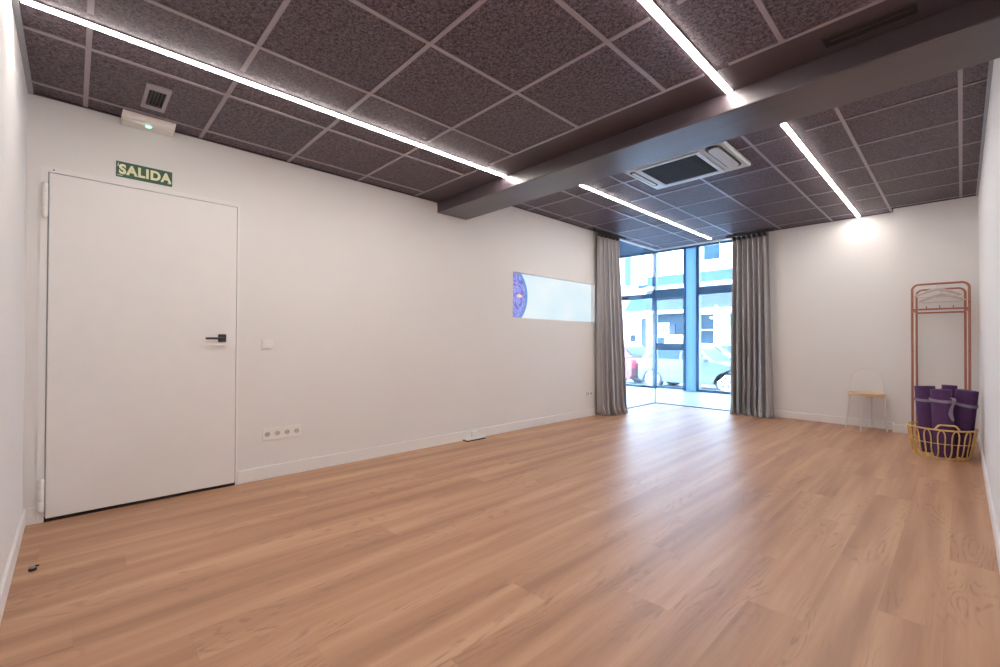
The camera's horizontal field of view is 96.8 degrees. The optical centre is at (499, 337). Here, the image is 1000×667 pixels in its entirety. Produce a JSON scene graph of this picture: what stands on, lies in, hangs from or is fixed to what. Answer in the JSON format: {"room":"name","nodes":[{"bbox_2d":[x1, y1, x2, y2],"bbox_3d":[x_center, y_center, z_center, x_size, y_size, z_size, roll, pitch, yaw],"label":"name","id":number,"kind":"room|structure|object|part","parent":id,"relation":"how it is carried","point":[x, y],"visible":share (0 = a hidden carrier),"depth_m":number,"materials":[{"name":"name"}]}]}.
{"room":"exercise studio","nodes":[
{"label":"exercise studio","id":0,"kind":"room"},
{"bbox_2d":[0,0,27,582],"bbox_3d":[-1.468,-0.422,1.099,0.200,3.000,3.884,1,-1,-44],"label":"wall","id":1,"kind":"structure","parent":0,"point":[13,87],"depth_m":1.99,"materials":[{"name":"paint"}]},
{"bbox_2d":[0,509,25,623],"bbox_3d":[-1.397,1.029,1.160,0.014,0.100,3.884,1,-1,-44],"label":"baseboard","id":2,"kind":"structure","parent":1,"relation":"attached to","point":[7,576],"depth_m":1.99,"materials":[{"name":"white wood"}]},
{"bbox_2d":[22,94,597,508],"bbox_3d":[-0.685,-0.387,4.720,6.350,3.000,0.250,1,-1,-44],"label":"wall","id":3,"kind":"structure","parent":0,"point":[388,317],"depth_m":3.95,"materials":[{"name":"paint"}]},
{"bbox_2d":[36,165,239,523],"bbox_3d":[-2.313,0.042,2.943,1.037,2.098,0.090,1,-1,-44],"label":"door","id":4,"kind":"structure","parent":3,"relation":"in","point":[138,346],"depth_m":2.88,"materials":[{"name":"white paint"}]},
{"bbox_3d":[-2.038,0.006,3.176,0.117,0.018,0.044,1,-1,-44],"label":"handle lever","id":5,"kind":"part","parent":4,"relation":"part of","materials":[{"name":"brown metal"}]},
{"bbox_3d":[-2.020,0.004,3.228,0.051,0.056,0.010,1,-1,-44],"label":"handle plate","id":6,"kind":"part","parent":4,"relation":"part of","materials":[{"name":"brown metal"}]},
{"bbox_2d":[116,160,171,186],"bbox_3d":[-2.352,-1.083,2.942,0.292,0.100,0.005,1,-1,-44],"label":"exit sign","id":7,"kind":"object","parent":3,"relation":"attached to","point":[123,169],"visible":1,"depth_m":2.94,"materials":[{"name":"green plastic"}]},
{"bbox_2d":[120,109,175,136],"bbox_3d":[-2.299,-1.395,2.905,0.278,0.056,0.135,1,-1,-44],"label":"emergency light","id":8,"kind":"object","parent":3,"relation":"attached to","point":[128,118],"visible":1,"depth_m":2.87,"materials":[{"name":"white plastic"}]},
{"bbox_2d":[122,119,171,136],"bbox_3d":[-2.313,-1.375,2.914,0.253,0.007,0.094,1,-1,-44],"label":"diffuser","id":9,"kind":"object","parent":8,"relation":"attached to","point":[134,123],"depth_m":2.90,"materials":[{"name":"plastic"}]},
{"bbox_2d":[262,339,272,349],"bbox_3d":[-1.808,0.054,3.455,0.080,0.080,0.012,1,-1,-44],"label":"light switch","id":10,"kind":"object","parent":3,"relation":"attached to","point":[267,344],"visible":1,"depth_m":3.45,"materials":[{"name":"white plastic"}]},
{"bbox_2d":[262,424,300,440],"bbox_3d":[-1.733,0.752,3.526,0.285,0.091,0.011,1,-1,-44],"label":"wall socket","id":11,"kind":"object","parent":3,"relation":"attached to","point":[293,430],"visible":1,"depth_m":3.52,"materials":[{"name":"white plastic"}]},
{"bbox_2d":[264,431,270,436],"bbox_3d":[-1.809,0.752,3.451,0.047,0.047,0.006,1,-1,-44],"label":"socket","id":12,"kind":"object","parent":11,"relation":"attached to","point":[266,433],"depth_m":3.45,"materials":[{"name":"plastic"}]},
{"bbox_2d":[274,430,280,435],"bbox_3d":[-1.756,0.753,3.502,0.047,0.047,0.006,1,-1,-44],"label":"socket","id":13,"kind":"object","parent":11,"relation":"attached to","point":[276,432],"depth_m":3.50,"materials":[{"name":"plastic"}]},
{"bbox_2d":[25,408,595,525],"bbox_3d":[-0.528,1.064,4.681,6.150,0.100,0.014,1,-1,-44],"label":"baseboard","id":14,"kind":"structure","parent":3,"relation":"attached to","point":[282,469],"depth_m":4.08,"materials":[{"name":"white wood"}]},
{"bbox_2d":[11,0,993,195],"bbox_3d":[1.261,-1.495,3.729,7.361,0.213,3.884,1,-1,-44],"label":"trim","id":15,"kind":"structure","parent":3,"relation":"attached to","point":[15,3],"depth_m":2.46,"materials":[{"name":"white paint"}]},
{"bbox_2d":[33,92,975,231],"bbox_3d":[0.857,-1.486,5.104,8.314,0.209,2.867,0,-1,-16],"label":"trim","id":16,"kind":"structure","parent":3,"relation":"attached to","point":[34,93],"depth_m":3.71,"materials":[{"name":"paint"}]},
{"bbox_2d":[513,273,594,322],"bbox_3d":[0.755,-0.512,5.982,1.730,0.572,0.079,1,-1,-44],"label":"display","id":17,"kind":"object","parent":3,"relation":"attached to","point":[534,297],"visible":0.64,"depth_m":5.96,"materials":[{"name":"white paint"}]},
{"bbox_2d":[586,390,592,396],"bbox_3d":[1.299,0.812,6.442,0.150,0.080,0.011,1,-1,-44],"label":"wall socket","id":18,"kind":"object","parent":3,"relation":"attached to","point":[588,393],"visible":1,"depth_m":6.43,"materials":[{"name":"white plastic"}]},
{"bbox_2d":[620,239,655,408],"bbox_3d":[2.225,-0.209,7.346,1.490,2.716,0.040,1,-1,-44],"label":"window","id":19,"kind":"structure","parent":3,"relation":"in","point":[626,241],"depth_m":7.83,"materials":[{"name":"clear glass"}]},
{"bbox_2d":[418,0,971,201],"bbox_3d":[0.605,-1.408,3.097,0.260,0.005,3.884,1,-1,-44],"label":"ceiling beam","id":20,"kind":"structure","parent":3,"relation":"attached to","point":[806,48],"depth_m":2.53,"materials":[{"name":"paint"}]},
{"bbox_2d":[437,0,999,219],"bbox_3d":[0.839,-1.567,3.324,0.390,0.550,3.884,1,-1,-44],"label":"beam","id":21,"kind":"structure","parent":3,"relation":"attached to","point":[965,35],"depth_m":2.47,"materials":[{"name":"paint"}]},
{"bbox_2d":[19,0,874,194],"bbox_3d":[-0.310,-1.471,2.217,3.000,0.099,3.884,1,-1,-44],"label":"ceiling","id":22,"kind":"structure","parent":0,"point":[516,43],"depth_m":2.29,"materials":[{"name":"brown wood"}]},
{"bbox_2d":[140,82,171,112],"bbox_3d":[-2.042,-1.419,2.635,0.115,0.013,0.330,1,-1,-44],"label":"ceiling vent","id":23,"kind":"object","parent":22,"relation":"in","point":[155,97],"visible":1,"depth_m":2.63,"materials":[{"name":"metal"}]},
{"bbox_2d":[20,0,506,176],"bbox_3d":[-0.986,-1.414,2.860,2.866,0.014,0.038,1,-1,-44],"label":"recessed light","id":24,"kind":"object","parent":22,"relation":"in","point":[34,3],"visible":1,"depth_m":2.38,"materials":[{"name":"plastic"}]},
{"bbox_2d":[23,0,885,195],"bbox_3d":[-0.441,-1.421,2.092,2.639,0.006,3.884,1,-1,-44],"label":"ceiling grid","id":25,"kind":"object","parent":22,"relation":"attached to","point":[88,48],"depth_m":2.35,"materials":[{"name":"metal"}]},
{"bbox_2d":[638,0,732,92],"bbox_3d":[0.279,-1.420,1.545,2.866,0.014,0.038,1,-1,-44],"label":"recessed light","id":26,"kind":"object","parent":22,"relation":"in","point":[651,6],"visible":1,"depth_m":2.11,"materials":[{"name":"plastic"}]},
{"bbox_2d":[820,0,919,49],"bbox_3d":[1.668,-1.435,2.014,0.100,0.056,0.340,1,-1,-44],"label":"ceiling vent","id":27,"kind":"object","parent":22,"relation":"in","point":[911,9],"visible":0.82,"depth_m":2.00,"materials":[{"name":"metal"}]},
{"bbox_3d":[1.672,-1.411,2.011,0.006,0.005,0.290,1,-1,-44],"label":"blade","id":28,"kind":"part","parent":27,"relation":"part of","materials":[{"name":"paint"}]},
{"bbox_2d":[0,386,999,666],"bbox_3d":[1.076,1.192,5.933,10.600,0.120,7.734,1,-1,-44],"label":"floor","id":29,"kind":"structure","parent":0,"point":[656,534],"depth_m":2.18,"materials":[{"name":"brown wood"}]},
{"bbox_2d":[28,564,38,571],"bbox_3d":[-2.172,1.071,2.068,0.037,0.025,0.030,1,-1,-44],"label":"stopper","id":30,"kind":"object","parent":29,"relation":"on","point":[31,567],"visible":1,"depth_m":2.06,"materials":[{"name":"silver metal"}]},
{"bbox_2d":[463,431,485,441],"bbox_3d":[-0.279,1.074,4.855,0.270,0.085,0.081,1,-1,-44],"label":"box","id":31,"kind":"object","parent":29,"relation":"on","point":[474,434],"visible":1,"depth_m":4.86,"materials":[{"name":"white plastic"}]},
{"bbox_3d":[-0.279,1.097,4.855,0.270,0.014,0.081,1,-1,-44],"label":"lid","id":32,"kind":"part","parent":31,"relation":"part of","materials":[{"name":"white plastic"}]},
{"bbox_2d":[620,240,731,393],"bbox_3d":[3.841,-0.469,10.221,0.120,3.300,5.000,1,-1,-44],"label":"window","id":33,"kind":"structure","parent":29,"relation":"on","point":[672,292],"depth_m":9.87,"materials":[{"name":"metal"}]},
{"bbox_2d":[656,297,682,389],"bbox_3d":[3.872,0.133,10.140,0.118,2.075,0.641,1,-1,-44],"label":"door","id":34,"kind":"structure","parent":33,"relation":"attached to","point":[659,346],"depth_m":10.26,"materials":[{"name":"metal"}]},
{"bbox_2d":[686,247,695,390],"bbox_3d":[4.233,-0.401,9.813,0.040,3.160,0.234,1,-1,-44],"label":"pillar","id":35,"kind":"structure","parent":33,"relation":"attached to","point":[690,252],"depth_m":9.80,"materials":[{"name":"metal"}]},
{"bbox_2d":[845,367,887,431],"bbox_3d":[4.552,0.758,5.514,0.366,0.772,0.366,0,-1,-1],"label":"chair","id":36,"kind":"object","parent":29,"relation":"on","point":[861,394],"visible":1,"depth_m":5.46,"materials":[{"name":"brown wood"}]},
{"bbox_3d":[4.438,0.926,5.663,0.018,0.437,0.064,1,-1,-37],"label":"leg","id":37,"kind":"part","parent":36,"relation":"part of","materials":[{"name":"white metal"}]},
{"bbox_3d":[4.402,0.924,5.418,0.042,0.436,0.018,1,-1,-32],"label":"leg","id":38,"kind":"part","parent":36,"relation":"part of","materials":[{"name":"white metal"}]},
{"bbox_3d":[4.552,0.700,5.515,0.366,0.040,0.366,1,-1,-44],"label":"seat","id":39,"kind":"part","parent":36,"relation":"part of","materials":[{"name":"brown wood"}]},
{"bbox_3d":[4.602,0.540,5.570,0.335,0.336,0.013,0,-1,40],"label":"arched handle","id":40,"kind":"part","parent":36,"relation":"part of","materials":[{"name":"white metal"}]},
{"bbox_3d":[4.694,0.927,5.611,0.035,0.436,0.018,1,-1,-34],"label":"leg","id":41,"kind":"part","parent":36,"relation":"part of","materials":[{"name":"white metal"}]},
{"bbox_3d":[4.655,0.924,5.365,0.018,0.436,0.050,1,-1,-35],"label":"leg","id":42,"kind":"part","parent":36,"relation":"part of","materials":[{"name":"white metal"}]},
{"bbox_2d":[911,281,970,437],"bbox_3d":[4.905,0.266,4.946,0.249,1.746,0.471,1,-1,-44],"label":"clothes rack","id":43,"kind":"object","parent":29,"relation":"on","point":[965,307],"visible":0.9,"depth_m":4.95,"materials":[{"name":"orange metal"}]},
{"bbox_2d":[913,288,961,297],"bbox_3d":[4.832,-0.529,4.908,0.385,0.171,0.036,0,-1,41],"label":"hanger","id":44,"kind":"object","parent":43,"relation":"hanging from","point":[933,289],"visible":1,"depth_m":4.90,"materials":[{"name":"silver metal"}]},
{"bbox_3d":[4.988,-0.285,5.031,0.019,0.019,0.392,1,-1,-44],"label":"cross rail","id":45,"kind":"part","parent":43,"relation":"part of","materials":[{"name":"orange metal"}]},
{"bbox_3d":[4.846,-0.316,4.891,0.019,0.019,0.448,1,-1,-44],"label":"cross rail","id":46,"kind":"part","parent":43,"relation":"part of","materials":[{"name":"orange metal"}]},
{"bbox_2d":[919,287,965,302],"bbox_3d":[4.997,-0.482,5.025,0.036,0.171,0.385,1,-1,-35],"label":"hanger","id":47,"kind":"object","parent":43,"relation":"hanging from","point":[941,293],"visible":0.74,"depth_m":5.01,"materials":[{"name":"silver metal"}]},
{"bbox_3d":[4.997,-0.457,5.025,0.032,0.096,0.385,1,-1,-36],"label":"padded arm","id":48,"kind":"part","parent":47,"relation":"part of","materials":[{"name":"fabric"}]},
{"bbox_2d":[906,421,978,460],"bbox_3d":[4.230,0.965,4.260,0.505,0.329,0.495,1,-1,-44],"label":"rattan basket","id":49,"kind":"object","parent":29,"relation":"on","point":[918,451],"visible":0.76,"depth_m":4.10,"materials":[{"name":"beige wicker"}]},
{"bbox_2d":[913,386,935,452],"bbox_3d":[4.207,0.797,4.373,0.183,0.648,0.201,1,-1,-44],"label":"yoga mat","id":50,"kind":"object","parent":49,"relation":"in","point":[922,393],"visible":0.74,"depth_m":4.33,"materials":[{"name":"purple plastic"}]},
{"bbox_2d":[929,389,955,457],"bbox_3d":[4.154,0.801,4.169,0.175,0.629,0.186,1,-1,-44],"label":"yoga mat","id":51,"kind":"object","parent":49,"relation":"in","point":[942,402],"visible":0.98,"depth_m":4.12,"materials":[{"name":"purple plastic"}]},
{"bbox_3d":[4.096,0.827,4.065,0.181,0.059,0.030,0,-1,34],"label":"handle","id":52,"kind":"part","parent":49,"relation":"part of","materials":[{"name":"wicker"}]},
{"bbox_2d":[941,385,957,397],"bbox_3d":[4.396,0.791,4.355,0.148,0.655,0.130,1,-1,-44],"label":"yoga mat","id":53,"kind":"object","parent":49,"relation":"in","point":[951,387],"visible":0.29,"depth_m":4.31,"materials":[{"name":"purple plastic"}]},
{"bbox_2d":[953,389,978,457],"bbox_3d":[4.354,0.804,4.173,0.176,0.631,0.204,1,-1,-44],"label":"yoga mat","id":54,"kind":"object","parent":49,"relation":"in","point":[966,405],"visible":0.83,"depth_m":4.12,"materials":[{"name":"purple plastic"}]},
{"bbox_2d":[626,379,716,389],"bbox_3d":[4.022,1.825,21.902,15.800,0.160,54.000,1,-1,-44],"label":"road","id":55,"kind":"structure","parent":0,"point":[629,381],"depth_m":15.79,"materials":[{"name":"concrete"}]},
{"bbox_2d":[624,344,646,382],"bbox_3d":[3.686,0.980,17.316,1.860,1.473,4.082,1,-1,-44],"label":"parked car","id":56,"kind":"object","parent":55,"relation":"on","point":[634,353],"visible":0.14,"depth_m":15.64,"materials":[{"name":"red paint"}]},
{"bbox_2d":[630,360,635,367],"bbox_3d":[4.635,0.919,15.450,0.280,0.267,0.077,1,-1,-44],"label":"tail light","id":57,"kind":"object","parent":56,"relation":"attached to","point":[632,362],"depth_m":15.38,"materials":[{"name":"pink plastic"}]},
{"bbox_2d":[620,243,731,349],"bbox_3d":[10.246,-6.394,29.317,6.700,16.460,40.000,1,-1,-44],"label":"building","id":58,"kind":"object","parent":55,"relation":"on","point":[716,260],"visible":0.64,"depth_m":25.55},
{"bbox_2d":[658,323,668,336],"bbox_3d":[9.558,-0.430,26.059,0.100,0.850,0.800,1,-1,-44],"label":"poster","id":59,"kind":"object","parent":58,"relation":"attached to","point":[663,328],"depth_m":25.98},
{"bbox_3d":[9.949,-0.482,25.638,0.120,0.550,0.350,1,-1,-44],"label":"blue panel","id":60,"kind":"part","parent":58,"relation":"part of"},
{"bbox_3d":[10.018,0.493,25.561,0.110,1.300,1.050,1,-1,-44],"label":"white panel","id":61,"kind":"part","parent":58,"relation":"part of","materials":[{"name":"white"}]},
{"bbox_2d":[638,346,729,390],"bbox_3d":[6.514,0.987,14.520,1.860,1.433,3.528,1,-1,-44],"label":"parked car","id":62,"kind":"object","parent":55,"relation":"on","point":[715,365],"visible":0.59,"depth_m":14.29,"materials":[{"name":"silver metal"}]},
{"bbox_2d":[701,343,730,357],"bbox_3d":[8.554,0.983,17.593,1.860,1.513,4.334,1,-1,-44],"label":"parked car","id":63,"kind":"object","parent":55,"relation":"on","point":[725,349],"visible":0.04,"depth_m":17.08,"materials":[{"name":"white paint"}]},
{"bbox_2d":[710,305,722,342],"bbox_3d":[9.794,0.149,20.108,0.133,3.210,0.500,1,-1,-44],"label":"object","id":64,"kind":"object","parent":55,"relation":"on","point":[716,317],"visible":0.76,"depth_m":20.05,"materials":[{"name":"white"}]},
{"bbox_3d":[9.794,0.149,20.108,0.133,3.210,0.140,1,-1,-44],"label":"post","id":65,"kind":"part","parent":64,"relation":"part of","materials":[{"name":"white"}]},
{"bbox_3d":[9.798,-0.906,20.118,0.100,0.100,0.500,1,-1,-44],"label":"cross arm","id":66,"kind":"part","parent":64,"relation":"part of"},
{"bbox_2d":[514,61,988,255],"bbox_3d":[2.239,-1.870,7.066,6.910,0.607,7.334,1,-1,-44],"label":"ceiling","id":67,"kind":"structure","parent":0,"point":[942,108],"depth_m":4.42,"materials":[{"name":"brown wood"}]},
{"bbox_2d":[593,228,625,239],"bbox_3d":[1.663,-1.554,6.694,0.850,0.026,0.030,1,-1,-44],"label":"rail","id":68,"kind":"object","parent":67,"relation":"attached to","point":[594,229],"visible":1,"depth_m":6.61,"materials":[{"name":"black metal"}]},
{"bbox_2d":[596,232,627,415],"bbox_3d":[1.691,-0.196,6.633,0.650,2.670,0.251,1,-1,-31],"label":"curtain","id":69,"kind":"object","parent":68,"relation":"hanging from","point":[611,396],"visible":1,"depth_m":6.60,"materials":[{"name":"grey fabric"}]},
{"bbox_2d":[579,184,710,238],"bbox_3d":[1.988,-1.575,5.722,3.678,0.014,0.038,1,-1,-44],"label":"recessed light","id":70,"kind":"object","parent":67,"relation":"in","point":[583,185],"visible":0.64,"depth_m":5.45,"materials":[{"name":"plastic"}]},
{"bbox_2d":[623,141,750,189],"bbox_3d":[1.685,-1.565,4.078,0.775,0.058,0.900,1,-1,-44],"label":"air conditioner","id":71,"kind":"object","parent":67,"relation":"attached to","point":[721,157],"visible":0.86,"depth_m":4.03,"materials":[{"name":"plastic"}]},
{"bbox_2d":[630,172,657,185],"bbox_3d":[1.417,-1.554,4.361,0.500,0.006,0.050,1,-1,-44],"label":"outlet","id":72,"kind":"object","parent":71,"relation":"attached to","point":[636,175],"depth_m":4.35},
{"bbox_2d":[635,151,723,186],"bbox_3d":[1.669,-1.551,4.124,0.585,0.010,0.580,1,-1,-44],"label":"grille","id":73,"kind":"object","parent":71,"relation":"attached to","point":[694,164],"depth_m":4.09,"materials":[{"name":"plastic"}]},
{"bbox_2d":[705,145,741,166],"bbox_3d":[1.930,-1.556,3.828,0.600,0.006,0.125,1,-1,-44],"label":"outlet","id":74,"kind":"object","parent":71,"relation":"attached to","point":[720,154],"depth_m":3.79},
{"bbox_2d":[726,229,773,237],"bbox_3d":[3.705,-1.546,6.598,0.030,0.026,0.640,1,-1,-44],"label":"rail","id":75,"kind":"object","parent":67,"relation":"attached to","point":[768,230],"visible":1,"depth_m":6.58,"materials":[{"name":"black metal"}]},
{"bbox_2d":[730,232,774,418],"bbox_3d":[3.726,-0.188,6.536,0.308,2.670,0.599,1,-1,-44],"label":"curtain","id":76,"kind":"object","parent":75,"relation":"hanging from","point":[751,372],"visible":1,"depth_m":6.56,"materials":[{"name":"grey fabric"}]},
{"bbox_2d":[780,123,859,216],"bbox_3d":[3.253,-1.581,4.407,3.778,0.014,0.038,1,-1,-44],"label":"recessed light","id":77,"kind":"object","parent":67,"relation":"in","point":[787,128],"visible":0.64,"depth_m":4.04,"materials":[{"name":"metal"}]},
{"bbox_2d":[756,196,979,432],"bbox_3d":[4.608,-0.354,5.834,0.401,3.000,2.284,1,-1,-44],"label":"wall","id":78,"kind":"structure","parent":0,"point":[840,291],"depth_m":5.67,"materials":[{"name":"paint"}]},
{"bbox_2d":[656,234,751,410],"bbox_3d":[3.305,-0.205,7.270,0.040,2.716,1.594,1,-1,-44],"label":"window","id":79,"kind":"structure","parent":78,"relation":"in","point":[751,234],"depth_m":7.33,"materials":[{"name":"clear glass"}]},
{"bbox_2d":[521,69,986,248],"bbox_3d":[2.540,-1.582,4.960,4.330,0.006,3.884,1,-1,-44],"label":"ceiling grid","id":80,"kind":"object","parent":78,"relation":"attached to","point":[960,72],"depth_m":4.49,"materials":[{"name":"metal"}]},
{"bbox_2d":[774,410,977,441],"bbox_3d":[4.512,1.095,5.745,0.195,0.100,2.270,1,-1,-44],"label":"baseboard","id":81,"kind":"structure","parent":78,"relation":"attached to","point":[897,428],"depth_m":5.87,"materials":[{"name":"white wood"}]},
{"bbox_2d":[978,58,999,530],"bbox_3d":[2.737,-0.393,2.311,7.942,3.000,0.200,1,-1,-44],"label":"wall","id":82,"kind":"structure","parent":0,"point":[989,188],"depth_m":2.89,"materials":[{"name":"paint"}]},
{"bbox_2d":[978,433,999,571],"bbox_3d":[2.597,1.056,2.317,7.347,0.100,0.014,1,-1,-44],"label":"baseboard","id":83,"kind":"structure","parent":82,"relation":"attached to","point":[996,533],"depth_m":2.73,"materials":[{"name":"white wood"}]}
]}

